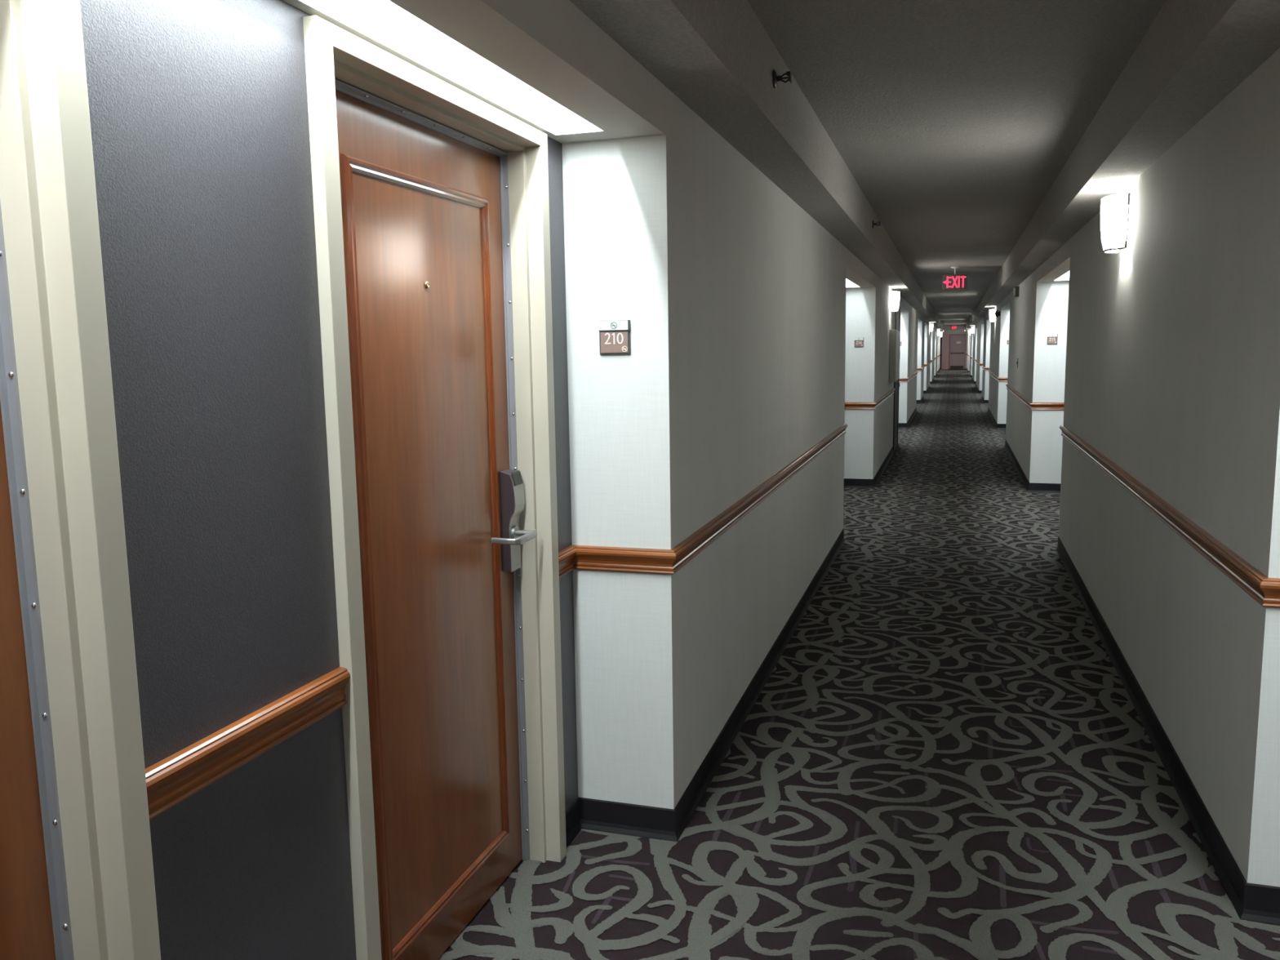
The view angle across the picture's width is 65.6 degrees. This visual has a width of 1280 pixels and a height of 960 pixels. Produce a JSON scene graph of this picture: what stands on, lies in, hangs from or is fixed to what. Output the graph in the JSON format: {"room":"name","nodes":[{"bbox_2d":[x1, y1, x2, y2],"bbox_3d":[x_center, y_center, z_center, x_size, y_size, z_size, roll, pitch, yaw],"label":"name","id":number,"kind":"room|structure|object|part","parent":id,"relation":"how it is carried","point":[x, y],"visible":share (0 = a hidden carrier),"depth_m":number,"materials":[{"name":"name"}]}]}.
{"room":"hotel corridor","nodes":[
{"label":"hotel corridor","id":0,"kind":"room"},
{"bbox_2d":[80,0,941,959],"bbox_3d":[8.052,-3.638,28.687,0.324,2.562,72.000,1,8,17],"label":"wall","id":1,"kind":"structure","parent":0,"point":[745,322],"depth_m":1.92,"materials":[{"name":"paint"}]},
{"bbox_2d":[0,0,160,959],"bbox_3d":[-0.960,0.367,0.945,0.162,2.154,1.074,1,8,17],"label":"door","id":2,"kind":"structure","parent":1,"relation":"in","point":[77,876],"depth_m":1.36,"materials":[{"name":"beige metal"}]},
{"bbox_2d":[145,666,350,820],"bbox_3d":[-0.656,0.438,1.703,0.023,0.075,0.522,1,8,17],"label":"chair rail","id":3,"kind":"object","parent":1,"relation":"attached to","point":[177,777],"visible":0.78,"depth_m":1.66,"materials":[{"name":"brown wood"}]},
{"bbox_2d":[302,15,566,959],"bbox_3d":[-0.482,0.161,2.454,0.162,2.154,1.074,1,8,17],"label":"door","id":4,"kind":"structure","parent":1,"relation":"in","point":[431,203],"depth_m":2.46,"materials":[{"name":"brown wood"}]},
{"bbox_3d":[-0.500,0.187,2.495,0.011,1.832,0.674,1,8,17],"label":"panel moulding","id":5,"kind":"part","parent":4,"relation":"part of","materials":[{"name":"brown wood"}]},
{"bbox_3d":[-0.352,0.160,2.808,0.082,0.044,0.143,1,8,17],"label":"lever handle","id":6,"kind":"part","parent":4,"relation":"part of","materials":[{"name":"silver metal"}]},
{"bbox_2d":[298,0,603,134],"bbox_3d":[-0.599,-0.918,1.476,0.146,0.225,2.840,1,8,17],"label":"ceiling light","id":7,"kind":"object","parent":1,"relation":"attached to","point":[383,21],"visible":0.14,"depth_m":2.25,"materials":[{"name":"white plastic"}]},
{"bbox_2d":[598,320,631,355],"bbox_3d":[-0.076,-0.430,2.995,0.098,0.102,0.011,1,8,17],"label":"room sign","id":8,"kind":"object","parent":1,"relation":"attached to","point":[614,335],"visible":1,"depth_m":2.99,"materials":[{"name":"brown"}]},
{"bbox_3d":[-0.077,-0.415,2.995,0.087,0.062,0.003,1,8,17],"label":"number plate","id":9,"kind":"part","parent":8,"relation":"part of","materials":[{"name":"brown plastic"}]},
{"bbox_2d":[558,423,847,577],"bbox_3d":[0.711,-0.082,5.486,0.347,0.075,5.436,1,8,17],"label":"chair rail","id":10,"kind":"object","parent":1,"relation":"attached to","point":[657,561],"visible":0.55,"depth_m":3.12,"materials":[{"name":"brown wood"}]},
{"bbox_2d":[565,367,940,848],"bbox_3d":[8.079,-2.419,28.845,0.340,0.103,72.000,1,8,17],"label":"baseboard","id":11,"kind":"structure","parent":1,"relation":"attached to","point":[647,822],"depth_m":3.43,"materials":[{"name":"black plastic"}]},
{"bbox_2d":[845,278,859,287],"bbox_3d":[1.838,-1.972,9.176,0.146,0.225,2.830,1,8,17],"label":"ceiling light","id":12,"kind":"object","parent":1,"relation":"attached to","point":[848,283],"visible":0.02,"depth_m":10.53,"materials":[{"name":"white plastic"}]},
{"bbox_2d":[854,337,863,346],"bbox_3d":[2.359,-1.483,10.691,0.098,0.102,0.011,1,8,17],"label":"room sign","id":13,"kind":"object","parent":1,"relation":"attached to","point":[859,342],"visible":1,"depth_m":10.69,"materials":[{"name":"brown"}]},
{"bbox_3d":[2.358,-1.468,10.691,0.087,0.062,0.003,1,8,17],"label":"number plate","id":14,"kind":"part","parent":13,"relation":"part of","materials":[{"name":"brown"}]},
{"bbox_2d":[844,387,895,408],"bbox_3d":[2.912,-1.034,12.440,0.347,0.075,3.868,1,8,17],"label":"chair rail","id":15,"kind":"object","parent":1,"relation":"attached to","point":[874,405],"visible":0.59,"depth_m":10.79,"materials":[{"name":"brown wood"}]},
{"bbox_2d":[888,329,900,382],"bbox_3d":[3.430,-1.674,13.357,0.105,0.680,0.760,1,8,17],"label":"upper cabinet","id":16,"kind":"object","parent":1,"relation":"attached to","point":[894,344],"visible":1,"depth_m":13.02,"materials":[{"name":"grey"}]},
{"bbox_3d":[3.462,-1.673,13.347,0.010,0.650,0.730,1,8,17],"label":"cabinet door","id":17,"kind":"part","parent":16,"relation":"part of","materials":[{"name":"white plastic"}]},
{"bbox_2d":[889,291,899,311],"bbox_3d":[3.329,-2.329,12.960,0.121,0.254,0.310,1,8,17],"label":"wall sconce","id":18,"kind":"object","parent":1,"relation":"attached to","point":[895,295],"visible":1,"depth_m":12.85,"materials":[{"name":"white glass"}]},
{"bbox_2d":[893,306,900,453],"bbox_3d":[3.851,-1.514,14.769,0.076,2.120,1.120,1,8,17],"label":"door","id":19,"kind":"structure","parent":1,"relation":"in","point":[897,320],"depth_m":14.81,"materials":[{"name":"grey paint"}]},
{"bbox_2d":[899,371,918,382],"bbox_3d":[5.578,-2.186,20.863,0.347,0.075,5.406,1,8,17],"label":"chair rail","id":20,"kind":"object","parent":1,"relation":"attached to","point":[901,380],"visible":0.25,"depth_m":18.54,"materials":[{"name":"brown wood"}]},
{"bbox_2d":[916,366,924,370],"bbox_3d":[7.635,-3.076,27.362,0.347,0.075,2.856,1,8,17],"label":"chair rail","id":21,"kind":"object","parent":1,"relation":"attached to","point":[922,367],"visible":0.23,"depth_m":26.14,"materials":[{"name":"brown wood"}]},
{"bbox_2d":[929,324,933,331],"bbox_3d":[9.882,-5.162,33.664,0.121,0.254,0.310,1,8,17],"label":"wall sconce","id":22,"kind":"object","parent":1,"relation":"attached to","point":[931,325],"visible":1,"depth_m":33.55,"materials":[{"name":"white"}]},
{"bbox_2d":[437,368,1279,959],"bbox_3d":[9.107,-2.377,28.790,2.770,0.004,72.500,1,8,17],"label":"floor","id":23,"kind":"structure","parent":0,"point":[946,756],"depth_m":3.40,"materials":[{"name":"grey carpet"}]},
{"bbox_2d":[568,0,1279,332],"bbox_3d":[8.951,-4.754,28.250,1.598,0.263,72.000,1,8,17],"label":"ceiling","id":24,"kind":"structure","parent":0,"point":[980,136],"depth_m":3.78,"materials":[{"name":"white paint"}]},
{"bbox_2d":[772,69,791,88],"bbox_3d":[0.481,-1.358,3.354,0.058,0.060,0.060,1,8,17],"label":"sprinkler head","id":25,"kind":"object","parent":24,"relation":"attached to","point":[775,78],"visible":1,"depth_m":3.35},
{"bbox_2d":[871,220,880,228],"bbox_3d":[1.770,-1.915,7.428,0.058,0.060,0.060,1,8,17],"label":"sprinkler head","id":26,"kind":"object","parent":24,"relation":"attached to","point":[873,224],"visible":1,"depth_m":7.42},
{"bbox_2d":[951,325,957,329],"bbox_3d":[16.483,-8.019,52.075,0.310,0.252,0.110,1,8,17],"label":"exit sign","id":27,"kind":"object","parent":24,"relation":"hanging from","point":[953,327],"visible":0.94,"depth_m":52.06,"materials":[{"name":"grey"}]},
{"bbox_2d":[942,266,967,289],"bbox_3d":[4.164,-2.669,13.126,0.310,0.294,0.110,1,8,17],"label":"exit sign","id":28,"kind":"object","parent":24,"relation":"hanging from","point":[950,282],"visible":1,"depth_m":13.11,"materials":[{"name":"red plastic"}]},
{"bbox_2d":[940,329,967,368],"bbox_3d":[19.759,-8.279,62.490,2.798,2.562,0.120,1,8,17],"label":"wall","id":29,"kind":"structure","parent":0,"point":[946,331],"depth_m":62.34,"materials":[{"name":"paint"}]},
{"bbox_2d":[941,333,949,369],"bbox_3d":[19.134,-8.031,62.183,0.420,2.170,0.900,1,8,17],"label":"door","id":30,"kind":"structure","parent":29,"relation":"attached to","point":[945,338],"depth_m":61.76,"materials":[{"name":"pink paint"}]},
{"bbox_2d":[948,333,966,368],"bbox_3d":[19.936,-8.065,62.347,1.000,2.170,0.100,1,8,17],"label":"door","id":31,"kind":"structure","parent":29,"relation":"in","point":[957,354],"depth_m":62.35,"materials":[{"name":"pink paint"}]},
{"bbox_3d":[19.945,-7.101,62.489,0.780,0.180,0.005,1,8,17],"label":"kick plate","id":32,"kind":"part","parent":31,"relation":"part of","materials":[{"name":"brown metal"}]},
{"bbox_2d":[966,48,1279,886],"bbox_3d":[9.886,-3.591,28.113,0.324,2.562,72.000,1,8,17],"label":"wall","id":33,"kind":"structure","parent":0,"point":[1164,360],"depth_m":3.52,"materials":[{"name":"paint"}]},
{"bbox_2d":[982,365,989,370],"bbox_3d":[9.447,-3.029,26.795,0.347,0.075,2.856,1,8,17],"label":"chair rail","id":34,"kind":"object","parent":33,"relation":"attached to","point":[983,366],"visible":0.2,"depth_m":25.64,"materials":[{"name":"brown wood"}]},
{"bbox_2d":[989,309,995,322],"bbox_3d":[7.177,-3.347,20.224,0.121,0.254,0.310,1,8,17],"label":"wall sconce","id":35,"kind":"object","parent":33,"relation":"attached to","point":[992,316],"visible":0.99,"depth_m":20.11,"materials":[{"name":"white glass"}]},
{"bbox_2d":[994,309,999,317],"bbox_3d":[6.516,-3.033,18.096,0.096,0.144,0.144,1,8,17],"label":"bell","id":36,"kind":"object","parent":33,"relation":"attached to","point":[997,313],"visible":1,"depth_m":18.05,"materials":[{"name":"grey paint"}]},
{"bbox_2d":[988,370,1007,382],"bbox_3d":[7.390,-2.140,20.296,0.347,0.075,5.406,1,8,17],"label":"chair rail","id":37,"kind":"object","parent":33,"relation":"attached to","point":[998,379],"visible":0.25,"depth_m":17.95,"materials":[{"name":"brown wood"}]},
{"bbox_2d":[1013,286,1019,297],"bbox_3d":[4.898,-2.452,12.923,0.065,0.130,0.120,1,8,17],"label":"fire alarm","id":38,"kind":"object","parent":33,"relation":"attached to","point":[1015,291],"visible":1,"depth_m":12.87,"materials":[{"name":"grey"}]},
{"bbox_2d":[1005,383,1064,409],"bbox_3d":[4.957,-1.088,12.610,0.347,0.075,5.426,1,8,17],"label":"chair rail","id":39,"kind":"object","parent":33,"relation":"attached to","point":[1033,406],"visible":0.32,"depth_m":10.24,"materials":[{"name":"brown wood"}]},
{"bbox_2d":[1047,333,1057,344],"bbox_3d":[4.202,-1.436,10.114,0.098,0.102,0.011,1,8,17],"label":"room sign","id":40,"kind":"object","parent":33,"relation":"attached to","point":[1051,338],"visible":1,"depth_m":10.11,"materials":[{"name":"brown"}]},
{"bbox_3d":[4.201,-1.421,10.114,0.087,0.062,0.003,1,8,17],"label":"number plate","id":41,"kind":"part","parent":40,"relation":"part of","materials":[{"name":"brown plastic"}]},
{"bbox_2d":[1054,271,1069,280],"bbox_3d":[3.790,-1.922,8.565,0.146,0.225,2.830,1,8,17],"label":"ceiling light","id":42,"kind":"object","parent":33,"relation":"attached to","point":[1066,276],"visible":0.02,"depth_m":9.91,"materials":[{"name":"white plastic"}]},
{"bbox_2d":[1100,192,1130,253],"bbox_3d":[2.303,-1.240,4.824,0.121,0.254,0.310,1,8,17],"label":"wall sconce","id":43,"kind":"object","parent":33,"relation":"attached to","point":[1114,209],"visible":1,"depth_m":4.72,"materials":[{"name":"white glass"}]},
{"bbox_2d":[1106,247,1117,252],"bbox_3d":[2.298,-1.122,4.842,0.055,0.003,0.230,1,8,17],"label":"diffuser","id":44,"kind":"object","parent":43,"relation":"attached to","point":[1108,249],"depth_m":4.79,"materials":[{"name":"white glass"}]},
{"bbox_3d":[2.337,-1.231,4.814,0.050,0.130,0.100,1,8,17],"label":"wall plate","id":45,"kind":"part","parent":43,"relation":"part of","materials":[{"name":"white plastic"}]},
{"bbox_2d":[966,368,1279,925],"bbox_3d":[9.897,-2.372,28.276,0.340,0.103,72.000,1,8,17],"label":"baseboard","id":46,"kind":"structure","parent":33,"relation":"attached to","point":[1252,902],"depth_m":3.45,"materials":[{"name":"black plastic"}]},
{"bbox_2d":[1059,425,1279,607],"bbox_3d":[2.523,-0.036,4.919,0.347,0.075,5.436,1,8,17],"label":"chair rail","id":47,"kind":"object","parent":33,"relation":"attached to","point":[1265,591],"visible":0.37,"depth_m":3.27,"materials":[{"name":"brown wood"}]}
]}

